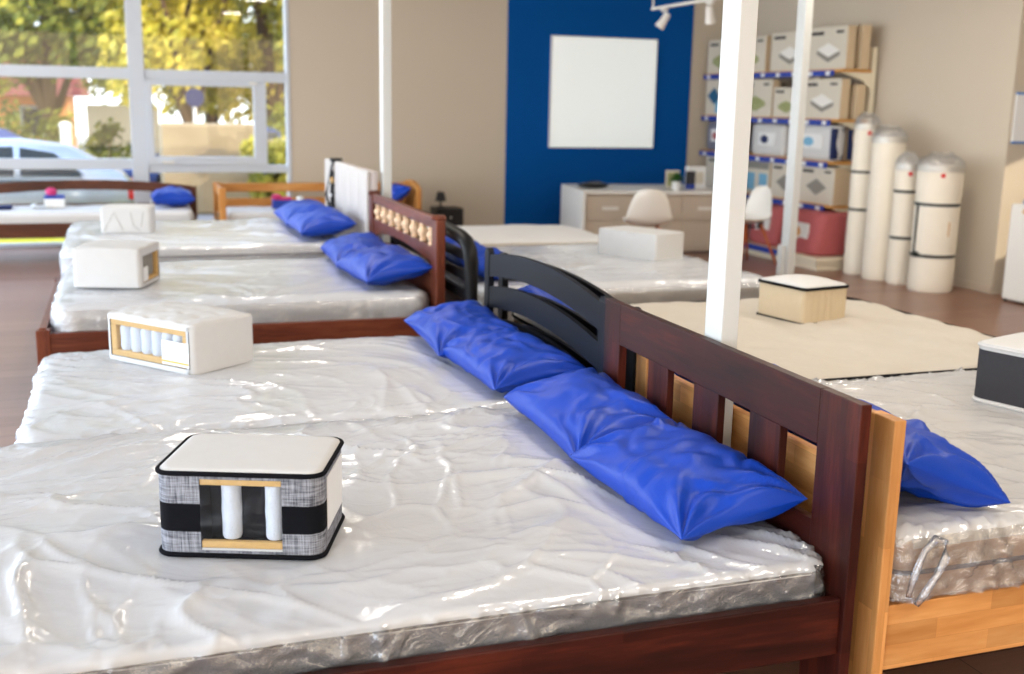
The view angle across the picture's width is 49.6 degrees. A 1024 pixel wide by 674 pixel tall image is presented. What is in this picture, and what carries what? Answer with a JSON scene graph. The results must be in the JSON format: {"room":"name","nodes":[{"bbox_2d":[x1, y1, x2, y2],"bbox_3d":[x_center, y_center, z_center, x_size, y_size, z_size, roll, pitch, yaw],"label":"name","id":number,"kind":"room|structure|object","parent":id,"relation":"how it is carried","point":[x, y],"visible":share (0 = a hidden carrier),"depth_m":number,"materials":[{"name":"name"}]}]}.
{"room":"store","nodes":[
{"label":"store","id":0,"kind":"room"},
{"bbox_2d":[288,0,722,225],"bbox_3d":[-2.893,-2.998,13.428,12.900,3.700,0.200,-3,13,-19],"label":"wall","id":1,"kind":"structure","parent":0,"point":[449,57],"depth_m":13.91,"materials":[{"name":"beige paint"}]},
{"bbox_2d":[0,0,292,247],"bbox_3d":[-5.738,-2.712,12.416,6.440,3.450,0.170,-3,13,-19],"label":"window","id":2,"kind":"structure","parent":1,"relation":"in","point":[144,161],"depth_m":12.97,"materials":[{"name":"white metal"}]},
{"bbox_2d":[504,0,694,224],"bbox_3d":[1.177,-3.189,14.709,2.640,3.700,0.011,-3,13,-19],"label":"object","id":3,"kind":"structure","parent":1,"relation":"attached to","point":[535,172],"depth_m":14.65,"materials":[{"name":"blue paint"}]},
{"bbox_2d":[548,35,657,147],"bbox_3d":[1.210,-3.231,14.681,1.510,1.429,0.044,-3,13,-19],"label":"whiteboard","id":4,"kind":"object","parent":1,"relation":"attached to","point":[603,89],"visible":1,"depth_m":14.65,"materials":[{"name":"white"}]},
{"bbox_2d":[0,247,1023,673],"bbox_3d":[1.446,0.665,5.934,15.900,0.200,18.150,-3,13,-19],"label":"floor","id":5,"kind":"structure","parent":0,"point":[27,275],"depth_m":9.50,"materials":[{"name":"laminate"}]},
{"bbox_2d":[0,180,197,238],"bbox_3d":[-4.703,-1.275,12.092,2.500,0.813,0.928,-3,13,-19],"label":"bed","id":6,"kind":"object","parent":5,"relation":"on","point":[27,230],"visible":0.41,"depth_m":12.30,"materials":[{"name":"brown wood"}]},
{"bbox_2d":[0,204,193,223],"bbox_3d":[-4.708,-1.305,12.079,2.350,0.206,0.830,-3,13,-19],"label":"mattress","id":7,"kind":"object","parent":6,"relation":"on","point":[17,214],"visible":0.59,"depth_m":11.73,"materials":[{"name":"white fabric"}]},
{"bbox_2d":[44,188,64,207],"bbox_3d":[-4.972,-1.516,12.043,0.202,0.218,0.142,-3,13,-19],"label":"box","id":8,"kind":"object","parent":7,"relation":"on","point":[51,199],"visible":0.97,"depth_m":12.00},
{"bbox_2d":[150,186,194,206],"bbox_3d":[-3.798,-1.570,12.392,0.460,0.227,0.580,-3,13,-19],"label":"pillow","id":9,"kind":"object","parent":7,"relation":"on","point":[169,195],"visible":1,"depth_m":12.18,"materials":[{"name":"blue fabric"}]},
{"bbox_2d":[35,190,446,366],"bbox_3d":[-1.859,-0.375,7.495,2.411,1.062,2.023,-3,13,-19],"label":"bed","id":10,"kind":"object","parent":5,"relation":"on","point":[432,282],"visible":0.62,"depth_m":6.86,"materials":[{"name":"brown wood"}]},
{"bbox_2d":[50,258,430,332],"bbox_3d":[-1.835,-0.306,7.412,2.274,0.233,1.767,-3,13,-19],"label":"mattress","id":11,"kind":"object","parent":10,"relation":"on","point":[289,289],"visible":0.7,"depth_m":6.90,"materials":[{"name":"plastic"}]},
{"bbox_2d":[72,240,159,287],"bbox_3d":[-2.501,-0.472,7.026,0.423,0.252,0.430,1,12,-1],"label":"sample","id":12,"kind":"object","parent":11,"relation":"on","point":[96,263],"visible":1,"depth_m":6.83,"materials":[{"name":"white fabric"}]},
{"bbox_2d":[320,232,386,269],"bbox_3d":[-1.119,-0.635,8.041,0.433,0.223,0.842,-3,13,-17],"label":"pillow","id":13,"kind":"object","parent":11,"relation":"on","point":[335,249],"visible":0.61,"depth_m":7.92,"materials":[{"name":"blue fabric"}]},
{"bbox_2d":[336,244,431,284],"bbox_3d":[-0.852,-0.477,7.283,0.433,0.238,0.840,-4,13,-22],"label":"pillow","id":14,"kind":"object","parent":11,"relation":"on","point":[385,264],"visible":1,"depth_m":7.00,"materials":[{"name":"blue fabric"}]},
{"bbox_2d":[213,179,421,225],"bbox_3d":[-2.273,-1.423,12.989,2.308,0.825,0.885,-3,13,-19],"label":"bed","id":15,"kind":"object","parent":5,"relation":"on","point":[413,199],"visible":0.26,"depth_m":13.08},
{"bbox_2d":[226,206,277,219],"bbox_3d":[-2.271,-1.432,12.994,2.160,0.170,0.740,-3,13,-19],"label":"mattress","id":16,"kind":"object","parent":15,"relation":"on","point":[233,212],"visible":0.15,"depth_m":12.45,"materials":[{"name":"white fabric"}]},
{"bbox_2d":[325,158,377,233],"bbox_3d":[-2.462,-0.859,9.381,2.290,1.205,1.920,-3,13,-19],"label":"upholstered bed","id":17,"kind":"object","parent":5,"relation":"on","point":[353,183],"visible":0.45,"depth_m":9.26,"materials":[{"name":"white fabric"}]},
{"bbox_2d":[59,217,347,275],"bbox_3d":[-2.550,-0.763,9.353,2.294,0.306,1.979,-3,13,-19],"label":"mattress","id":18,"kind":"object","parent":17,"relation":"on","point":[257,238],"visible":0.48,"depth_m":8.87,"materials":[{"name":"plastic"}]},
{"bbox_2d":[100,204,155,232],"bbox_3d":[-3.192,-0.992,9.222,0.400,0.219,0.303,-1,12,-10],"label":"sample","id":19,"kind":"object","parent":18,"relation":"on","point":[115,218],"visible":1,"depth_m":9.09,"materials":[{"name":"white fabric"}]},
{"bbox_2d":[273,199,324,227],"bbox_3d":[-1.856,-1.109,9.908,0.444,0.214,0.842,-3,13,-19],"label":"pillow","id":20,"kind":"object","parent":18,"relation":"on","point":[287,210],"visible":0.45,"depth_m":9.80,"materials":[{"name":"blue fabric"}]},
{"bbox_2d":[286,206,355,236],"bbox_3d":[-1.579,-0.947,9.121,0.444,0.234,0.820,-3,13,-19],"label":"pillow","id":21,"kind":"object","parent":18,"relation":"on","point":[325,220],"visible":1,"depth_m":8.83,"materials":[{"name":"blue fabric"}]},
{"bbox_2d":[325,158,334,207],"bbox_3d":[-1.702,-1.114,10.416,0.040,1.105,0.400,-3,13,-19],"label":"cushion","id":22,"kind":"object","parent":17,"relation":"on","point":[327,161],"depth_m":10.34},
{"bbox_2d":[325,158,342,207],"bbox_3d":[-1.623,-1.347,10.107,0.164,0.570,0.062,-3,13,-19],"label":"bead garland","id":23,"kind":"object","parent":17,"relation":"hanging from","point":[331,174],"visible":0.79,"depth_m":10.08,"materials":[{"name":"black plastic"}]},
{"bbox_2d":[335,161,342,211],"bbox_3d":[-1.539,-1.013,9.955,0.040,1.105,0.340,-3,13,-19],"label":"cushion","id":24,"kind":"object","parent":17,"relation":"on","point":[338,165],"depth_m":9.85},
{"bbox_2d":[342,163,350,233],"bbox_3d":[-1.427,-0.943,9.636,0.040,1.105,0.350,-3,13,-19],"label":"cushion","id":25,"kind":"object","parent":17,"relation":"on","point":[345,167],"depth_m":9.53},
{"bbox_2d":[349,166,358,233],"bbox_3d":[-1.312,-0.873,9.313,0.040,1.105,0.350,-3,13,-19],"label":"cushion","id":26,"kind":"object","parent":17,"relation":"on","point":[353,170],"depth_m":9.22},
{"bbox_2d":[357,168,369,232],"bbox_3d":[-1.198,-0.802,8.990,0.040,1.105,0.350,-3,13,-19],"label":"cushion","id":27,"kind":"object","parent":17,"relation":"on","point":[363,175],"depth_m":8.87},
{"bbox_2d":[379,0,391,242],"bbox_3d":[-0.975,-1.954,8.671,0.100,3.700,0.180,-3,13,-19],"label":"support post","id":28,"kind":"object","parent":5,"relation":"on","point":[384,5],"visible":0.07,"depth_m":8.64,"materials":[{"name":"white paint"}]},
{"bbox_2d":[390,209,478,300],"bbox_3d":[0.429,-0.411,8.020,2.230,1.003,2.130,-3,13,-19],"label":"bed","id":29,"kind":"object","parent":5,"relation":"on","point":[467,252],"visible":0.14,"depth_m":6.81,"materials":[{"name":"black wood"}]},
{"bbox_2d":[407,243,763,320],"bbox_3d":[0.457,-0.439,8.103,2.162,0.254,2.055,-3,13,-19],"label":"mattress","id":30,"kind":"object","parent":29,"relation":"on","point":[627,280],"visible":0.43,"depth_m":7.58,"materials":[{"name":"plastic"}]},
{"bbox_2d":[445,242,511,280],"bbox_3d":[-0.207,-0.505,7.374,0.433,0.230,0.740,-3,13,-19],"label":"pillow","id":31,"kind":"object","parent":30,"relation":"on","point":[480,250],"visible":0.25,"depth_m":7.18,"materials":[{"name":"blue fabric"}]},
{"bbox_2d":[598,225,683,261],"bbox_3d":[0.993,-0.727,8.551,0.350,0.212,0.580,-10,16,-43],"label":"sample","id":32,"kind":"object","parent":30,"relation":"on","point":[634,242],"visible":1,"depth_m":8.39,"materials":[{"name":"white fabric"}]},
{"bbox_2d":[430,206,462,225],"bbox_3d":[-0.818,-1.406,13.947,0.340,0.450,0.377,-3,13,-19],"label":"nightstand","id":33,"kind":"object","parent":5,"relation":"on","point":[454,214],"visible":0.26,"depth_m":13.79,"materials":[{"name":"black wood"}]},
{"bbox_2d":[484,248,610,372],"bbox_3d":[-0.917,0.191,5.037,2.240,1.007,1.640,-3,13,-19],"label":"bed","id":34,"kind":"object","parent":5,"relation":"on","point":[540,275],"visible":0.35,"depth_m":5.18,"materials":[{"name":"black wood"}]},
{"bbox_2d":[15,335,515,448],"bbox_3d":[-1.008,0.248,5.087,2.261,0.201,1.564,-3,13,-19],"label":"mattress","id":35,"kind":"object","parent":34,"relation":"on","point":[78,395],"visible":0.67,"depth_m":4.82,"materials":[{"name":"plastic"}]},
{"bbox_2d":[107,301,252,374],"bbox_3d":[-1.589,-0.015,5.308,0.590,0.248,0.405,8,14,31],"label":"sample","id":36,"kind":"object","parent":35,"relation":"on","point":[183,338],"visible":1,"depth_m":5.17,"materials":[{"name":"white fabric"}]},
{"bbox_2d":[404,300,520,358],"bbox_3d":[-0.256,-0.048,5.713,0.446,0.204,0.762,-3,13,-18],"label":"pillow","id":37,"kind":"object","parent":35,"relation":"on","point":[440,324],"visible":0.72,"depth_m":5.59,"materials":[{"name":"blue fabric"}]},
{"bbox_2d":[443,326,585,392],"bbox_3d":[-0.016,0.091,5.092,0.426,0.200,0.800,-3,13,-21],"label":"pillow","id":38,"kind":"object","parent":35,"relation":"on","point":[504,360],"visible":0.91,"depth_m":4.90,"materials":[{"name":"blue fabric"}]},
{"bbox_2d":[498,253,641,391],"bbox_3d":[1.294,0.098,5.759,2.305,0.977,1.770,-3,13,-19],"label":"bed","id":39,"kind":"object","parent":5,"relation":"on","point":[630,377],"visible":0.18,"depth_m":5.05,"materials":[{"name":"black wood"}]},
{"bbox_2d":[511,297,994,385],"bbox_3d":[1.335,0.063,5.810,2.282,0.225,1.897,-3,13,-19],"label":"mattress","id":40,"kind":"object","parent":39,"relation":"on","point":[872,339],"visible":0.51,"depth_m":5.63,"materials":[{"name":"fabric"}]},
{"bbox_2d":[756,274,848,323],"bbox_3d":[1.629,-0.222,6.222,0.351,0.242,0.396,-6,14,-30],"label":"sample","id":41,"kind":"object","parent":40,"relation":"on","point":[793,298],"visible":0.95,"depth_m":6.09,"materials":[{"name":"white fabric"}]},
{"bbox_2d":[297,298,871,673],"bbox_3d":[-0.528,0.556,3.397,2.540,0.987,1.675,-3,13,-19],"label":"bed","id":42,"kind":"object","parent":5,"relation":"on","point":[816,632],"visible":0.39,"depth_m":3.05,"materials":[{"name":"brown wood"}]},
{"bbox_2d":[0,406,825,673],"bbox_3d":[-0.541,0.583,3.514,2.475,0.215,1.822,-3,13,-19],"label":"mattress","id":43,"kind":"object","parent":42,"relation":"on","point":[456,532],"visible":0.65,"depth_m":3.04,"materials":[{"name":"plastic"}]},
{"bbox_2d":[155,433,344,560],"bbox_3d":[-0.738,0.447,3.177,0.472,0.255,0.362,1,12,1],"label":"sample","id":44,"kind":"object","parent":43,"relation":"on","point":[235,496],"visible":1,"depth_m":3.03,"materials":[{"name":"white fabric"}]},
{"bbox_2d":[504,367,676,455],"bbox_3d":[0.290,0.276,4.185,0.414,0.223,0.782,-3,13,-19],"label":"pillow","id":45,"kind":"object","parent":43,"relation":"on","point":[575,408],"visible":0.73,"depth_m":4.05,"materials":[{"name":"blue fabric"}]},
{"bbox_2d":[569,417,807,540],"bbox_3d":[0.528,0.429,3.512,0.414,0.212,0.780,-3,13,-21],"label":"pillow","id":46,"kind":"object","parent":43,"relation":"on","point":[694,485],"visible":1,"depth_m":3.32,"materials":[{"name":"blue fabric"}]},
{"bbox_2d":[560,184,712,250],"bbox_3d":[1.658,-1.492,13.862,1.900,0.750,1.100,-1,12,-11],"label":"desk","id":47,"kind":"object","parent":5,"relation":"on","point":[587,209],"visible":0.48,"depth_m":13.40,"materials":[{"name":"white laminate"}]},
{"bbox_2d":[685,166,705,187],"bbox_3d":[2.294,-1.999,13.852,0.240,0.270,0.103,-1,12,-11],"label":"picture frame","id":48,"kind":"object","parent":47,"relation":"on","point":[700,176],"visible":0.7,"depth_m":13.81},
{"bbox_2d":[623,189,671,228],"bbox_3d":[1.456,-1.169,11.985,0.565,0.896,0.543,1,12,-1],"label":"shell chair","id":49,"kind":"object","parent":5,"relation":"on","point":[648,207],"visible":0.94,"depth_m":11.74,"materials":[{"name":"white plastic"}]},
{"bbox_2d":[705,0,758,446],"bbox_3d":[0.738,-0.844,3.579,0.094,3.700,0.175,-3,13,-19],"label":"support post","id":50,"kind":"object","parent":5,"relation":"on","point":[739,19],"visible":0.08,"depth_m":3.61,"materials":[{"name":"white paint"}]},
{"bbox_2d":[743,185,776,265],"bbox_3d":[2.642,-1.258,12.517,0.543,0.896,0.565,-5,13,-26],"label":"shell chair","id":51,"kind":"object","parent":5,"relation":"on","point":[759,203],"visible":0.7,"depth_m":12.55,"materials":[{"name":"white plastic"}]},
{"bbox_2d":[699,47,877,270],"bbox_3d":[3.186,-2.277,13.653,0.855,2.430,3.460,-3,13,-19],"label":"shelf unit","id":52,"kind":"object","parent":5,"relation":"on","point":[867,77],"visible":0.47,"depth_m":12.55,"materials":[{"name":"wood"}]},
{"bbox_2d":[705,80,718,114],"bbox_3d":[2.796,-3.195,14.782,0.112,0.460,0.670,-3,13,-19],"label":"carton","id":53,"kind":"object","parent":52,"relation":"on","point":[712,86],"visible":0.51,"depth_m":14.91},
{"bbox_2d":[707,40,720,73],"bbox_3d":[2.811,-3.710,14.659,0.112,0.430,0.700,-3,13,-19],"label":"carton","id":54,"kind":"object","parent":52,"relation":"on","point":[714,49],"visible":0.35,"depth_m":14.80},
{"bbox_2d":[707,122,751,149],"bbox_3d":[2.913,-2.695,14.895,0.380,0.380,0.701,-3,13,-19],"label":"bag","id":55,"kind":"object","parent":52,"relation":"on","point":[711,131],"visible":0.28,"depth_m":14.96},
{"bbox_2d":[747,160,771,192],"bbox_3d":[3.128,-2.029,13.990,0.112,0.440,0.620,-3,13,-19],"label":"carton","id":56,"kind":"object","parent":52,"relation":"on","point":[759,173],"visible":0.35,"depth_m":13.92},
{"bbox_2d":[754,36,771,71],"bbox_3d":[3.052,-3.561,13.975,0.112,0.430,0.720,-3,13,-19],"label":"carton","id":57,"kind":"object","parent":52,"relation":"on","point":[763,43],"visible":0.27,"depth_m":13.68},
{"bbox_2d":[751,79,780,116],"bbox_3d":[3.107,-2.997,13.901,0.112,0.450,0.740,-3,13,-19],"label":"carton","id":58,"kind":"object","parent":52,"relation":"on","point":[763,90],"visible":0.55,"depth_m":13.71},
{"bbox_2d":[749,204,783,246],"bbox_3d":[3.241,-1.356,13.381,0.564,0.460,0.654,-3,13,-19],"label":"bag","id":59,"kind":"object","parent":52,"relation":"on","point":[773,225],"visible":0.41,"depth_m":13.13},
{"bbox_2d":[752,124,789,155],"bbox_3d":[3.228,-2.443,13.735,0.203,0.380,0.751,-3,13,-19],"label":"bag","id":60,"kind":"object","parent":52,"relation":"on","point":[767,139],"visible":0.88,"depth_m":13.61,"materials":[{"name":"plastic"}]},
{"bbox_2d":[770,163,786,197],"bbox_3d":[3.340,-1.888,13.392,0.112,0.420,0.600,-3,13,-19],"label":"carton","id":61,"kind":"object","parent":52,"relation":"on","point":[778,175],"visible":0.4,"depth_m":13.49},
{"bbox_2d":[773,87,791,116],"bbox_3d":[3.333,-2.808,13.270,0.112,0.350,0.570,-3,13,-19],"label":"carton","id":62,"kind":"object","parent":52,"relation":"on","point":[782,97],"visible":0.56,"depth_m":13.33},
{"bbox_2d":[770,31,795,70],"bbox_3d":[3.334,-3.396,13.174,0.112,0.450,0.770,-3,13,-19],"label":"carton","id":63,"kind":"object","parent":52,"relation":"on","point":[783,43],"visible":0.47,"depth_m":13.26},
{"bbox_2d":[779,47,794,63],"bbox_3d":[3.292,-3.339,13.139,0.002,0.207,0.447,-3,13,-19],"label":"picture","id":64,"kind":"object","parent":63,"relation":"attached to","point":[786,54],"depth_m":13.19,"materials":[{"name":"white paper"}]},
{"bbox_2d":[781,208,847,255],"bbox_3d":[3.489,-1.207,12.673,0.568,0.470,0.780,-3,13,-19],"label":"bag","id":65,"kind":"object","parent":52,"relation":"on","point":[819,233],"visible":0.68,"depth_m":12.34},
{"bbox_2d":[802,125,845,160],"bbox_3d":[3.539,-2.261,12.851,0.201,0.400,0.904,-3,13,-19],"label":"bag","id":66,"kind":"object","parent":52,"relation":"on","point":[823,143],"visible":0.66,"depth_m":12.58,"materials":[{"name":"plastic"}]},
{"bbox_2d":[799,166,850,205],"bbox_3d":[3.607,-1.758,12.800,0.222,0.420,0.680,-3,13,-19],"label":"carton","id":67,"kind":"object","parent":52,"relation":"on","point":[830,185],"visible":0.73,"depth_m":12.59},
{"bbox_2d":[806,178,825,194],"bbox_3d":[3.502,-1.732,12.769,0.002,0.193,0.408,-3,13,-19],"label":"picture","id":68,"kind":"object","parent":67,"relation":"attached to","point":[814,186],"depth_m":12.77},
{"bbox_2d":[805,78,849,118],"bbox_3d":[3.560,-2.712,12.619,0.112,0.440,0.760,-3,13,-19],"label":"carton","id":69,"kind":"object","parent":52,"relation":"on","point":[826,98],"visible":0.83,"depth_m":12.47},
{"bbox_2d":[810,94,832,111],"bbox_3d":[3.517,-2.656,12.583,0.002,0.202,0.441,-3,13,-19],"label":"picture","id":70,"kind":"object","parent":69,"relation":"attached to","point":[818,102],"depth_m":12.58,"materials":[{"name":"white paper"}]},
{"bbox_2d":[809,25,856,69],"bbox_3d":[3.587,-3.245,12.458,0.112,0.460,0.740,-3,13,-19],"label":"carton","id":71,"kind":"object","parent":52,"relation":"on","point":[831,47],"visible":0.84,"depth_m":12.33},
{"bbox_2d":[817,43,839,61],"bbox_3d":[3.544,-3.187,12.423,0.002,0.212,0.429,-3,13,-19],"label":"picture","id":72,"kind":"object","parent":71,"relation":"attached to","point":[826,52],"depth_m":12.41,"materials":[{"name":"white paper"}]},
{"bbox_2d":[842,126,854,160],"bbox_3d":[3.781,-2.229,12.749,0.173,0.390,0.622,-3,13,-19],"label":"bag","id":73,"kind":"object","parent":52,"relation":"on","point":[849,139],"visible":0.15,"depth_m":12.48,"materials":[{"name":"plastic"}]},
{"bbox_2d":[847,84,865,119],"bbox_3d":[3.773,-2.666,12.563,0.110,0.380,0.580,-3,13,-19],"label":"carton","id":74,"kind":"object","parent":52,"relation":"on","point":[857,91],"visible":0.42,"depth_m":12.31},
{"bbox_2d":[854,25,871,68],"bbox_3d":[3.772,-3.251,12.478,0.110,0.470,0.700,-3,13,-19],"label":"carton","id":75,"kind":"object","parent":52,"relation":"on","point":[863,34],"visible":0.44,"depth_m":12.17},
{"bbox_2d":[776,0,813,275],"bbox_3d":[2.356,-1.981,9.105,0.140,3.700,0.180,-3,13,-19],"label":"support post","id":76,"kind":"object","parent":5,"relation":"on","point":[786,251],"visible":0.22,"depth_m":9.14,"materials":[{"name":"white paint"}]},
{"bbox_2d":[635,354,1023,673],"bbox_3d":[1.784,0.468,4.154,2.172,0.935,1.600,-3,13,-19],"label":"bed","id":77,"kind":"object","parent":5,"relation":"on","point":[886,634],"visible":0.37,"depth_m":3.17,"materials":[{"name":"brown wood"}]},
{"bbox_2d":[797,367,1023,606],"bbox_3d":[1.779,0.423,4.158,2.158,0.238,1.704,-3,13,-19],"label":"mattress","id":78,"kind":"object","parent":77,"relation":"on","point":[940,547],"visible":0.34,"depth_m":3.32,"materials":[{"name":"plastic"}]},
{"bbox_2d":[788,399,1010,507],"bbox_3d":[1.123,0.333,3.469,0.399,0.273,0.760,-4,13,-22],"label":"pillow","id":79,"kind":"object","parent":78,"relation":"on","point":[933,467],"visible":0.41,"depth_m":3.18,"materials":[{"name":"blue fabric"}]},
{"bbox_2d":[972,332,1023,412],"bbox_3d":[2.179,0.151,4.468,0.435,0.256,0.475,-8,15,-36],"label":"sample","id":80,"kind":"object","parent":78,"relation":"on","point":[999,382],"visible":1,"depth_m":4.43,"materials":[{"name":"white fabric"}]},
{"bbox_2d":[843,112,880,274],"bbox_3d":[3.767,-1.544,11.934,0.266,1.729,0.267,-3,13,-19],"label":"mattress","id":81,"kind":"object","parent":5,"relation":"on","point":[863,133],"visible":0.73,"depth_m":11.85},
{"bbox_2d":[861,124,907,280],"bbox_3d":[3.888,-1.406,11.579,0.349,1.611,0.349,-3,13,-19],"label":"mattress","id":82,"kind":"object","parent":5,"relation":"on","point":[886,151],"visible":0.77,"depth_m":11.47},
{"bbox_2d":[885,152,919,284],"bbox_3d":[3.997,-1.217,11.311,0.245,1.357,0.248,-3,13,-19],"label":"mattress","id":83,"kind":"object","parent":5,"relation":"on","point":[899,247],"visible":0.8,"depth_m":11.24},
{"bbox_2d":[906,152,964,293],"bbox_3d":[4.175,-1.137,10.922,0.443,1.368,0.442,3,12,8],"label":"mattress","id":84,"kind":"object","parent":5,"relation":"on","point":[938,192],"visible":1,"depth_m":10.79,"materials":[{"name":"white plastic"}]},
{"bbox_2d":[1002,200,1023,302],"bbox_3d":[4.867,-1.024,10.301,0.326,1.430,0.335,-3,13,-19],"label":"cabinet","id":85,"kind":"object","parent":5,"relation":"on","point":[1013,283],"visible":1,"depth_m":10.34,"materials":[{"name":"white plastic"}]},
{"bbox_3d":[-0.240,-0.561,10.030,2.020,0.440,1.190,-3,13,-19],"label":"bed","id":86,"kind":"object","parent":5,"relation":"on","visible":0},
{"bbox_2d":[379,224,598,249],"bbox_3d":[-0.198,-0.836,9.990,1.960,0.226,1.280,-3,13,-19],"label":"mattress","id":87,"kind":"object","parent":86,"relation":"on","point":[513,234],"visible":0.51,"depth_m":9.88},
{"bbox_2d":[746,0,1023,293],"bbox_3d":[3.994,-2.766,12.971,0.200,3.700,5.230,-3,13,-19],"label":"wall","id":88,"kind":"structure","parent":0,"point":[950,73],"depth_m":11.21,"materials":[{"name":"beige paint"}]},
{"bbox_2d":[953,278,991,293],"bbox_3d":[3.863,-0.985,13.287,0.017,0.080,5.180,-3,13,-19],"label":"baseboard","id":89,"kind":"structure","parent":88,"relation":"attached to","point":[957,282],"depth_m":11.12,"materials":[{"name":"beige laminate"}]},
{"bbox_2d":[1011,92,1023,143],"bbox_3d":[5.037,-2.099,10.639,0.540,0.480,0.022,-3,13,-19],"label":"notice","id":90,"kind":"object","parent":88,"relation":"attached to","point":[1017,136],"visible":1,"depth_m":10.57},
{"bbox_2d":[1018,151,1023,202],"bbox_3d":[6.231,-2.333,11.133,2.800,3.700,0.200,-3,13,-19],"label":"wall","id":91,"kind":"structure","parent":0,"point":[1021,187],"depth_m":10.76,"materials":[{"name":"beige paint"}]},
{"bbox_3d":[1.497,-3.165,5.197,15.900,0.200,18.300,-3,13,-19],"label":"ceiling","id":92,"kind":"structure","parent":0,"visible":0},
{"bbox_2d":[651,0,715,29],"bbox_3d":[2.122,-3.635,10.730,0.152,1.145,3.300,-3,13,-20],"label":"track light","id":93,"kind":"object","parent":92,"relation":"hanging from","point":[710,18],"visible":1,"depth_m":11.62,"materials":[{"name":"white metal"}]},
{"label":"outside","id":94,"kind":"structure","parent":0,"visible":0},
{"bbox_2d":[7,214,213,238],"bbox_3d":[-3.271,-1.826,18.585,66.000,0.100,6.800,-3,13,-19],"label":"street","id":95,"kind":"structure","parent":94,"point":[200,216],"depth_m":19.40,"materials":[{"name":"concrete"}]},
{"bbox_2d":[0,138,133,237],"bbox_3d":[-7.644,-2.000,15.271,4.612,1.437,1.800,-3,13,-19],"label":"car","id":96,"kind":"object","parent":95,"relation":"on","point":[9,147],"visible":0.26,"depth_m":14.96,"materials":[{"name":"silver metal"}]},
{"bbox_2d":[159,123,286,213],"bbox_3d":[-5.004,-3.080,20.244,2.680,1.600,0.700,-3,13,-19],"label":"stone wall","id":97,"kind":"structure","parent":95,"relation":"on","point":[176,139],"depth_m":19.70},
{"bbox_2d":[239,135,286,197],"bbox_3d":[-4.298,-2.865,19.715,1.088,1.461,0.946,-3,13,-19],"label":"shrub","id":98,"kind":"object","parent":95,"relation":"on","point":[277,149],"visible":0.48,"depth_m":19.46,"materials":[{"name":"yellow plant"}]},
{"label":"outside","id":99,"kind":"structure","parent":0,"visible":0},
{"bbox_2d":[77,136,153,202],"bbox_3d":[-10.576,-6.353,39.271,66.000,0.120,38.000,-3,13,-19],"label":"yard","id":100,"kind":"structure","parent":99,"point":[80,139],"depth_m":49.19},
{"bbox_2d":[0,92,74,144],"bbox_3d":[-10.971,-4.488,25.226,1.981,2.102,1.606,-3,13,-19],"label":"shrub","id":101,"kind":"object","parent":100,"relation":"on","point":[15,116],"visible":0.27,"depth_m":25.18,"materials":[{"name":"green plant"}]},
{"bbox_2d":[0,55,88,146],"bbox_3d":[-19.088,-7.997,35.907,9.900,4.200,7.400,-3,13,-19],"label":"house","id":102,"kind":"structure","parent":100,"relation":"on","point":[24,98],"depth_m":34.29,"materials":[{"name":"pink brick"}]},
{"bbox_2d":[0,0,148,142],"bbox_3d":[-11.010,-7.715,25.795,5.016,8.154,4.669,-5,13,-27],"label":"tree","id":103,"kind":"object","parent":100,"relation":"on","point":[20,39],"visible":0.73,"depth_m":25.35,"materials":[{"name":"green plant"}]},
{"bbox_2d":[39,1,168,104],"bbox_3d":[-11.277,-10.115,32.644,5.567,10.006,5.209,-4,13,-22],"label":"tree","id":104,"kind":"object","parent":100,"relation":"on","point":[92,91],"visible":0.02,"depth_m":32.04,"materials":[{"name":"green plant"}]},
{"bbox_2d":[78,116,131,157],"bbox_3d":[-9.538,-4.388,26.103,1.398,1.598,1.601,3,12,10],"label":"shrub","id":105,"kind":"object","parent":100,"relation":"on","point":[104,136],"visible":0.43,"depth_m":26.14,"materials":[{"name":"green plant"}]},
{"bbox_2d":[86,104,159,157],"bbox_3d":[-10.043,-5.078,28.694,1.750,1.820,0.400,-3,13,-19],"label":"wall","id":106,"kind":"structure","parent":100,"relation":"on","point":[94,113],"depth_m":28.35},
{"bbox_2d":[96,0,245,122],"bbox_3d":[-7.391,-7.700,25.741,4.857,8.287,4.856,-3,13,-19],"label":"tree","id":107,"kind":"object","parent":100,"relation":"on","point":[170,42],"visible":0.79,"depth_m":24.86,"materials":[{"name":"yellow plant"}]},
{"bbox_2d":[185,88,203,122],"bbox_3d":[-6.497,-3.978,22.804,0.380,2.240,0.105,-3,13,-19],"label":"road sign","id":108,"kind":"object","parent":100,"relation":"on","point":[194,97],"visible":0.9,"depth_m":22.58,"materials":[{"name":"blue metal"}]},
{"bbox_2d":[122,127,281,182],"bbox_3d":[-5.851,-3.733,23.538,4.612,1.437,1.800,-3,13,-19],"label":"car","id":109,"kind":"object","parent":100,"relation":"on","point":[153,177],"visible":0.02,"depth_m":22.28,"materials":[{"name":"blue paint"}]},
{"bbox_2d":[156,0,277,122],"bbox_3d":[-8.035,-8.224,31.186,4.058,7.034,4.440,-3,13,-19],"label":"tree","id":110,"kind":"object","parent":100,"relation":"on","point":[246,13],"visible":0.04,"depth_m":31.10,"materials":[{"name":"green plant"}]},
{"bbox_2d":[193,0,283,126],"bbox_3d":[-6.073,-8.422,27.790,5.156,8.901,4.940,-1,12,-12],"label":"tree","id":111,"kind":"object","parent":100,"relation":"on","point":[261,57],"visible":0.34,"depth_m":27.97,"materials":[{"name":"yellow plant"}]},
{"bbox_2d":[260,0,283,72],"bbox_3d":[-3.917,-7.552,26.197,4.340,7.942,4.556,-3,13,-19],"label":"tree","id":112,"kind":"object","parent":100,"relation":"on","point":[273,13],"visible":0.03,"depth_m":26.18,"materials":[{"name":"green plant"}]},
{"bbox_2d":[266,100,285,138],"bbox_3d":[-4.312,-3.683,22.145,1.714,2.060,1.520,-3,13,-19],"label":"shrub","id":113,"kind":"object","parent":100,"relation":"on","point":[278,115],"visible":0.12,"depth_m":21.90,"materials":[{"name":"green plant"}]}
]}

